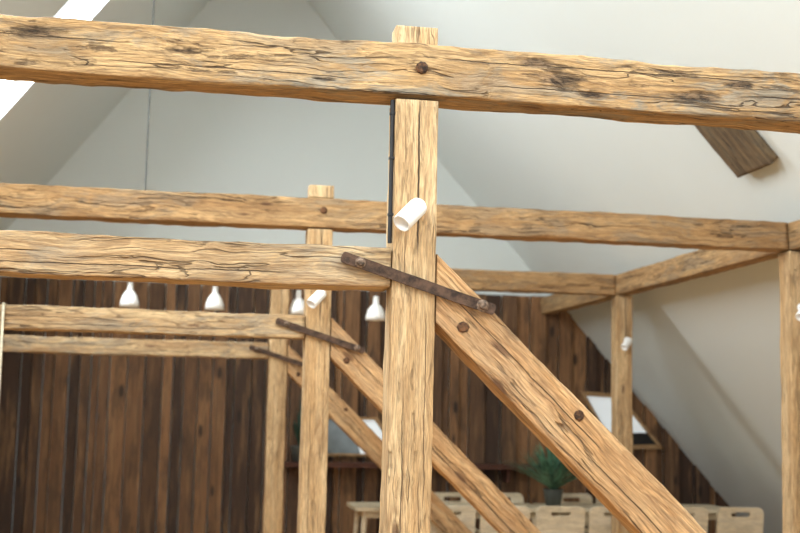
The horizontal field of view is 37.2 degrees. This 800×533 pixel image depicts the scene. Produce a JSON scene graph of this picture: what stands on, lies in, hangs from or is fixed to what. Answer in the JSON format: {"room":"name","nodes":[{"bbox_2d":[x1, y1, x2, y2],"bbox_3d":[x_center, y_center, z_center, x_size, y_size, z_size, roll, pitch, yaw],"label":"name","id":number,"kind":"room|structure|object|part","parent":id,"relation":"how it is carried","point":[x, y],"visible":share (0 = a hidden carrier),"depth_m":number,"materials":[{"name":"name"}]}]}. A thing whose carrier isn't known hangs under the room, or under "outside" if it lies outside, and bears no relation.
{"room":"attic meeting room","nodes":[
{"label":"attic meeting room","id":0,"kind":"room"},
{"bbox_2d":[0,0,209,229],"bbox_3d":[-2.800,-1.316,4.258,5.316,6.936,17.000,2,-7,-10],"label":"ceiling","id":1,"kind":"structure","parent":0,"point":[42,125],"depth_m":10.97,"materials":[{"name":"white paint"}]},
{"bbox_2d":[0,0,87,95],"bbox_3d":[-2.900,-1.795,9.305,1.398,1.818,0.800,2,-7,-10],"label":"window","id":2,"kind":"structure","parent":1,"relation":"attached to","point":[77,5],"depth_m":9.73,"materials":[{"name":"white glass"}]},
{"bbox_2d":[144,0,154,189],"bbox_3d":[-1.503,-1.782,7.303,0.010,2.682,0.010,2,-7,-10],"label":"cable","id":3,"kind":"object","parent":1,"relation":"hanging from","point":[153,0],"visible":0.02,"depth_m":7.19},
{"bbox_2d":[0,182,787,251],"bbox_3d":[-0.504,-0.317,7.317,6.132,0.198,0.190,2,-7,-10],"label":"tie beam","id":4,"kind":"structure","parent":1,"relation":"attached to","point":[32,201],"depth_m":7.28,"materials":[{"name":"brown wood"}]},
{"bbox_2d":[308,185,333,198],"bbox_3d":[-0.490,-0.454,7.349,0.154,0.078,0.112,2,-7,-10],"label":"post tenon","id":5,"kind":"object","parent":4,"relation":"on","point":[314,191],"visible":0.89,"depth_m":7.30,"materials":[{"name":"brown wood"}]},
{"bbox_2d":[320,207,326,213],"bbox_3d":[-0.466,-0.342,7.240,0.047,0.047,0.030,2,-7,-10],"label":"peg","id":6,"kind":"object","parent":4,"relation":"attached to","point":[323,210],"visible":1,"depth_m":7.23,"materials":[{"name":"brown wood"}]},
{"bbox_2d":[0,14,799,133],"bbox_3d":[0.039,-0.685,4.265,6.133,0.212,0.190,2,-7,-10],"label":"tie beam","id":7,"kind":"structure","parent":1,"relation":"attached to","point":[47,50],"depth_m":4.18,"materials":[{"name":"brown wood"}]},
{"bbox_2d":[392,25,437,45],"bbox_3d":[0.052,-0.812,4.296,0.153,0.078,0.110,2,-7,-10],"label":"post tenon","id":8,"kind":"object","parent":7,"relation":"on","point":[424,35],"visible":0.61,"depth_m":4.24,"materials":[{"name":"brown wood"}]},
{"bbox_2d":[416,61,427,73],"bbox_3d":[0.077,-0.699,4.188,0.047,0.047,0.030,2,-7,-10],"label":"peg","id":9,"kind":"object","parent":7,"relation":"attached to","point":[421,67],"visible":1,"depth_m":4.17,"materials":[{"name":"brown wood"}]},
{"bbox_2d":[451,268,615,295],"bbox_3d":[-1.059,0.050,10.439,6.132,0.199,0.187,2,-7,-10],"label":"tie beam","id":10,"kind":"structure","parent":1,"relation":"attached to","point":[477,280],"depth_m":10.76,"materials":[{"name":"brown wood"}]},
{"bbox_2d":[119,282,138,307],"bbox_3d":[-2.315,0.221,10.196,0.167,0.252,0.167,2,-7,-10],"label":"pendant lamp","id":11,"kind":"object","parent":10,"relation":"hanging from","point":[129,299],"visible":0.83,"depth_m":10.14,"materials":[{"name":"white paint"}]},
{"bbox_2d":[205,286,223,310],"bbox_3d":[-1.606,0.250,10.318,0.167,0.252,0.167,2,-7,-10],"label":"pendant lamp","id":12,"kind":"object","parent":10,"relation":"hanging from","point":[214,302],"visible":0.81,"depth_m":10.26,"materials":[{"name":"white paint"}]},
{"bbox_2d":[289,289,303,314],"bbox_3d":[-0.892,0.287,10.441,0.167,0.266,0.167,2,-7,-10],"label":"pendant lamp","id":13,"kind":"object","parent":10,"relation":"hanging from","point":[297,305],"visible":0.8,"depth_m":10.38,"materials":[{"name":"white paint"}]},
{"bbox_2d":[365,292,384,320],"bbox_3d":[-0.213,0.330,10.556,0.184,0.296,0.184,2,-7,-10],"label":"pendant lamp","id":14,"kind":"object","parent":10,"relation":"hanging from","point":[375,312],"visible":0.97,"depth_m":10.49,"materials":[{"name":"white paint"}]},
{"bbox_2d":[0,0,715,532],"bbox_3d":[-1.200,-0.197,13.042,11.180,6.769,0.215,2,-7,-10],"label":"wall","id":15,"kind":"structure","parent":0,"point":[199,142],"depth_m":12.97,"materials":[{"name":"white paint"}]},
{"bbox_2d":[328,419,360,453],"bbox_3d":[-0.611,1.812,12.692,0.396,0.361,0.015,2,-7,-10],"label":"pane","id":16,"kind":"object","parent":15,"relation":"attached to","point":[338,441],"visible":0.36,"depth_m":12.68,"materials":[{"name":"grey glass"}]},
{"bbox_2d":[328,417,381,456],"bbox_3d":[-0.404,1.819,12.715,0.920,0.420,0.050,2,-7,-10],"label":"frame","id":17,"kind":"object","parent":15,"relation":"attached to","point":[376,419],"visible":0.25,"depth_m":12.67,"materials":[{"name":"brown wood"}]},
{"bbox_2d":[0,276,736,532],"bbox_3d":[-0.538,1.713,12.777,9.828,2.940,0.087,2,-7,-10],"label":"boards","id":18,"kind":"object","parent":15,"relation":"attached to","point":[557,341],"depth_m":12.48,"materials":[{"name":"brown wood"}]},
{"bbox_2d":[359,420,381,453],"bbox_3d":[-0.285,1.825,12.748,0.525,0.361,0.015,2,-7,-10],"label":"pane","id":19,"kind":"object","parent":15,"relation":"attached to","point":[372,424],"visible":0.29,"depth_m":12.75,"materials":[{"name":"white glass"}]},
{"bbox_2d":[284,461,534,482],"bbox_3d":[0.132,2.192,12.669,2.750,0.190,0.239,2,-7,-10],"label":"wall shelf","id":20,"kind":"object","parent":15,"relation":"attached to","point":[506,469],"visible":0.3,"depth_m":12.59,"materials":[{"name":"brown wood"}]},
{"bbox_2d":[290,398,301,461],"bbox_3d":[-1.052,1.696,12.517,0.212,0.711,0.228,2,-7,-10],"label":"potted plant","id":21,"kind":"object","parent":20,"relation":"on","point":[295,450],"visible":0.6,"depth_m":12.45,"materials":[{"name":"green plant"}]},
{"bbox_3d":[-1.061,1.967,12.484,0.199,0.165,0.199,2,-7,-10],"label":"pot","id":22,"kind":"part","parent":21,"relation":"part of","materials":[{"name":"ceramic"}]},
{"bbox_2d":[587,396,645,432],"bbox_3d":[2.406,1.651,13.246,0.714,0.403,0.015,2,-7,-10],"label":"pane","id":23,"kind":"object","parent":15,"relation":"attached to","point":[601,405],"visible":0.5,"depth_m":13.22,"materials":[{"name":"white glass"}]},
{"bbox_2d":[579,391,663,449],"bbox_3d":[2.466,1.719,13.236,0.980,0.640,0.050,2,-7,-10],"label":"frame","id":24,"kind":"object","parent":15,"relation":"attached to","point":[584,394],"visible":0.66,"depth_m":13.21,"materials":[{"name":"brown wood"}]},
{"bbox_2d":[633,433,654,444],"bbox_3d":[2.572,1.921,13.244,0.584,0.143,0.015,2,-7,-10],"label":"pane","id":25,"kind":"object","parent":15,"relation":"attached to","point":[638,438],"visible":0.43,"depth_m":13.26,"materials":[{"name":"black glass"}]},
{"bbox_2d":[306,0,799,532],"bbox_3d":[2.876,-1.097,5.240,6.212,6.927,17.000,2,-7,-10],"label":"ceiling","id":26,"kind":"structure","parent":0,"point":[706,350],"depth_m":10.22,"materials":[{"name":"white paint"}]},
{"bbox_2d":[694,125,777,177],"bbox_3d":[2.154,-0.891,7.829,0.480,0.524,0.472,2,-7,-10],"label":"board","id":27,"kind":"object","parent":26,"relation":"attached to","point":[744,152],"visible":0.55,"depth_m":7.79,"materials":[{"name":"brown wood"}]},
{"bbox_2d":[543,488,563,505],"bbox_3d":[1.492,2.250,11.575,0.199,0.165,0.199,2,-7,-10],"label":"pot","id":28,"kind":"object","parent":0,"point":[553,496],"depth_m":11.51,"materials":[{"name":"ceramic"}]},
{"bbox_3d":[0.217,2.246,4.376,11.500,0.100,17.000,2,-7,-10],"label":"floor","id":29,"kind":"structure","parent":0,"visible":0},
{"bbox_2d":[263,289,288,532],"bbox_3d":[-1.078,1.502,10.262,0.160,2.734,0.156,2,-7,-10],"label":"timber post","id":30,"kind":"object","parent":29,"relation":"on","point":[279,299],"visible":0.85,"depth_m":10.21,"materials":[{"name":"brown wood"}]},
{"bbox_2d":[2,335,269,358],"bbox_3d":[-2.876,0.662,10.036,3.526,0.159,0.162,2,-7,-10],"label":"beam","id":31,"kind":"structure","parent":30,"relation":"attached to","point":[11,343],"depth_m":10.07,"materials":[{"name":"brown wood"}]},
{"bbox_2d":[249,345,302,366],"bbox_3d":[-1.030,0.780,10.251,0.544,0.198,0.027,2,-7,-10],"label":"strap","id":32,"kind":"object","parent":30,"relation":"attached to","point":[255,348],"visible":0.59,"depth_m":10.25,"materials":[{"name":"brown metal"}]},
{"bbox_2d":[297,229,332,532],"bbox_3d":[-0.522,1.137,7.145,0.161,2.734,0.156,2,-7,-10],"label":"timber post","id":33,"kind":"object","parent":29,"relation":"on","point":[313,456],"visible":0.76,"depth_m":7.11,"materials":[{"name":"brown wood"}]},
{"bbox_2d":[0,304,304,339],"bbox_3d":[-2.322,0.296,6.918,3.526,0.155,0.162,2,-7,-10],"label":"beam","id":34,"kind":"structure","parent":33,"relation":"attached to","point":[16,317],"depth_m":6.99,"materials":[{"name":"brown wood"}]},
{"bbox_2d":[0,302,5,387],"bbox_3d":[-2.280,0.889,6.751,0.056,1.373,0.078,2,-7,-10],"label":"rope","id":35,"kind":"object","parent":34,"relation":"hanging from","point":[3,303],"visible":1,"depth_m":6.79,"materials":[{"name":"white"}]},
{"bbox_2d":[275,318,364,353],"bbox_3d":[-0.476,0.415,7.130,0.544,0.198,0.027,2,-7,-10],"label":"strap","id":36,"kind":"object","parent":34,"relation":"attached to","point":[281,322],"visible":1,"depth_m":7.13,"materials":[{"name":"brown metal"}]},
{"bbox_2d":[307,290,325,307],"bbox_3d":[-0.489,0.191,7.110,0.090,0.128,0.167,-2,-8,25],"label":"spotlight","id":37,"kind":"object","parent":33,"relation":"attached to","point":[318,296],"visible":0.95,"depth_m":7.07,"materials":[{"name":"white paint"}]},
{"bbox_2d":[287,345,471,532],"bbox_3d":[0.120,1.816,10.438,2.278,2.197,0.153,2,-7,-10],"label":"diagonal brace","id":38,"kind":"object","parent":29,"relation":"on","point":[349,422],"visible":0.61,"depth_m":10.33,"materials":[{"name":"brown wood"}]},
{"bbox_2d":[379,99,437,532],"bbox_3d":[0.019,0.779,4.089,0.160,2.734,0.156,2,-7,-10],"label":"timber post","id":39,"kind":"object","parent":29,"relation":"on","point":[408,361],"visible":0.91,"depth_m":4.09,"materials":[{"name":"brown wood"}]},
{"bbox_2d":[0,230,390,291],"bbox_3d":[-1.780,-0.058,3.867,3.526,0.154,0.164,2,-7,-10],"label":"beam","id":40,"kind":"structure","parent":39,"relation":"attached to","point":[23,254],"depth_m":3.99,"materials":[{"name":"brown wood"}]},
{"bbox_2d":[387,100,394,242],"bbox_3d":[-0.030,-0.333,4.154,0.019,0.507,0.021,2,-7,-10],"label":"power cable","id":41,"kind":"object","parent":39,"relation":"attached to","point":[391,157],"visible":1,"depth_m":4.15,"materials":[{"name":"black plastic"}]},
{"bbox_2d":[393,198,426,230],"bbox_3d":[0.043,-0.177,4.057,0.090,0.128,0.167,-2,-8,25],"label":"spotlight","id":42,"kind":"object","parent":39,"relation":"attached to","point":[416,208],"visible":1,"depth_m":4.02,"materials":[{"name":"white paint"}]},
{"bbox_2d":[341,252,495,314],"bbox_3d":[0.067,0.058,4.079,0.544,0.198,0.027,2,-7,-10],"label":"strap","id":43,"kind":"object","parent":39,"relation":"attached to","point":[359,262],"visible":1,"depth_m":4.08,"materials":[{"name":"brown metal"}]},
{"bbox_2d":[330,317,540,532],"bbox_3d":[0.674,1.449,7.316,2.277,2.200,0.156,2,-7,-10],"label":"diagonal brace","id":44,"kind":"object","parent":29,"relation":"on","point":[448,460],"visible":0.84,"depth_m":7.21,"materials":[{"name":"brown wood"}]},
{"bbox_2d":[347,502,539,532],"bbox_3d":[0.429,2.666,11.368,1.834,0.753,0.664,2,-7,-10],"label":"dining table","id":45,"kind":"object","parent":29,"relation":"on","point":[366,510],"visible":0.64,"depth_m":11.22,"materials":[{"name":"brown wood"}]},
{"bbox_2d":[430,505,475,532],"bbox_3d":[0.407,2.560,10.772,0.454,0.818,0.467,2,-7,-10],"label":"dining chair","id":46,"kind":"object","parent":29,"relation":"on","point":[467,516],"visible":0.49,"depth_m":10.62,"materials":[{"name":"brown wood"}]},
{"bbox_2d":[435,492,478,532],"bbox_3d":[0.578,2.716,12.034,0.454,0.818,0.467,3,-7,-12],"label":"dining chair","id":47,"kind":"object","parent":29,"relation":"on","point":[441,495],"visible":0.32,"depth_m":12.27,"materials":[{"name":"brown wood"}]},
{"bbox_3d":[0.541,2.498,12.256,0.454,0.334,0.024,3,-15,-12],"label":"backrest","id":48,"kind":"part","parent":47,"relation":"part of","materials":[{"name":"brown wood"}]},
{"bbox_2d":[479,506,529,532],"bbox_3d":[0.907,2.581,10.858,0.454,0.818,0.467,2,-7,-8],"label":"dining chair","id":49,"kind":"object","parent":29,"relation":"on","point":[485,527],"visible":0.19,"depth_m":10.66,"materials":[{"name":"brown wood"}]},
{"bbox_2d":[503,493,523,502],"bbox_3d":[1.092,2.737,12.123,0.454,0.818,0.467,2,-7,-10],"label":"dining chair","id":50,"kind":"object","parent":29,"relation":"on","point":[515,497],"visible":0.18,"depth_m":12.39,"materials":[{"name":"brown wood"}]},
{"bbox_2d":[536,506,584,532],"bbox_3d":[1.417,2.602,10.947,0.454,0.818,0.467,2,-7,-9],"label":"dining chair","id":51,"kind":"object","parent":29,"relation":"on","point":[545,522],"visible":1,"depth_m":10.77,"materials":[{"name":"brown wood"}]},
{"bbox_2d":[434,254,706,532],"bbox_3d":[1.214,1.095,4.263,2.272,2.194,0.153,2,-7,-10],"label":"diagonal brace","id":52,"kind":"object","parent":29,"relation":"on","point":[482,341],"visible":0.98,"depth_m":4.14,"materials":[{"name":"brown wood"}]},
{"bbox_2d":[561,493,592,532],"bbox_3d":[1.831,2.768,12.251,0.454,0.818,0.467,2,-7,-10],"label":"dining chair","id":53,"kind":"object","parent":29,"relation":"on","point":[584,498],"visible":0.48,"depth_m":12.50,"materials":[{"name":"brown wood"}]},
{"bbox_2d":[588,506,611,532],"bbox_3d":[1.908,2.622,11.031,0.454,0.818,0.467,2,-7,-9],"label":"dining chair","id":54,"kind":"object","parent":29,"relation":"on","point":[598,523],"visible":0.44,"depth_m":10.83,"materials":[{"name":"brown wood"}]},
{"bbox_2d":[611,295,632,532],"bbox_3d":[2.011,1.630,10.786,0.163,2.732,0.155,2,-7,-10],"label":"timber post","id":55,"kind":"object","parent":29,"relation":"on","point":[621,306],"visible":0.63,"depth_m":10.80,"materials":[{"name":"brown wood"}]},
{"bbox_2d":[621,337,632,349],"bbox_3d":[2.055,0.697,10.751,0.090,0.128,0.167,-2,-8,25],"label":"spotlight","id":56,"kind":"object","parent":55,"relation":"attached to","point":[628,341],"visible":1,"depth_m":10.72,"materials":[{"name":"white paint"}]},
{"bbox_2d":[533,503,735,519],"bbox_3d":[2.295,2.743,11.691,1.884,0.753,0.664,2,-7,-10],"label":"dining table","id":57,"kind":"object","parent":29,"relation":"on","point":[712,510],"visible":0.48,"depth_m":11.62,"materials":[{"name":"brown wood"}]},
{"bbox_2d":[508,442,576,505],"bbox_3d":[1.509,1.968,11.599,1.024,0.730,1.014,2,-7,-10],"label":"yucca","id":58,"kind":"object","parent":57,"relation":"on","point":[552,472],"visible":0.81,"depth_m":11.49,"materials":[{"name":"plant"}]},
{"bbox_2d":[684,507,707,532],"bbox_3d":[2.587,2.650,11.149,0.454,0.818,0.467,2,-7,-9],"label":"dining chair","id":59,"kind":"object","parent":29,"relation":"on","point":[700,515],"visible":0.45,"depth_m":10.99,"materials":[{"name":"brown wood"}]},
{"bbox_2d":[716,507,763,532],"bbox_3d":[3.132,2.673,11.243,0.454,0.818,0.467,2,-7,-8],"label":"dining chair","id":60,"kind":"object","parent":29,"relation":"on","point":[725,523],"visible":1,"depth_m":11.06,"materials":[{"name":"brown wood"}]},
{"bbox_2d":[778,251,799,532],"bbox_3d":[2.566,1.264,7.664,0.164,2.732,0.159,2,-7,-10],"label":"timber post","id":61,"kind":"object","parent":29,"relation":"on","point":[789,261],"visible":1,"depth_m":7.68,"materials":[{"name":"brown wood"}]},
{"bbox_2d":[795,303,799,320],"bbox_3d":[2.590,0.291,7.633,0.090,0.128,0.167,-2,-8,25],"label":"spotlight","id":62,"kind":"object","parent":61,"relation":"attached to","point":[797,315],"visible":1,"depth_m":7.61,"materials":[{"name":"white paint"}]},
{"bbox_3d":[3.110,0.907,4.612,0.161,2.732,0.157,2,-7,-10],"label":"timber post","id":63,"kind":"object","parent":29,"relation":"on","visible":0},
{"bbox_2d":[541,220,799,313],"bbox_3d":[3.081,-0.508,5.116,0.162,0.196,16.620,2,-7,-10],"label":"beam","id":64,"kind":"structure","parent":63,"relation":"on","point":[699,263],"depth_m":9.61,"materials":[{"name":"brown wood"}]}
]}

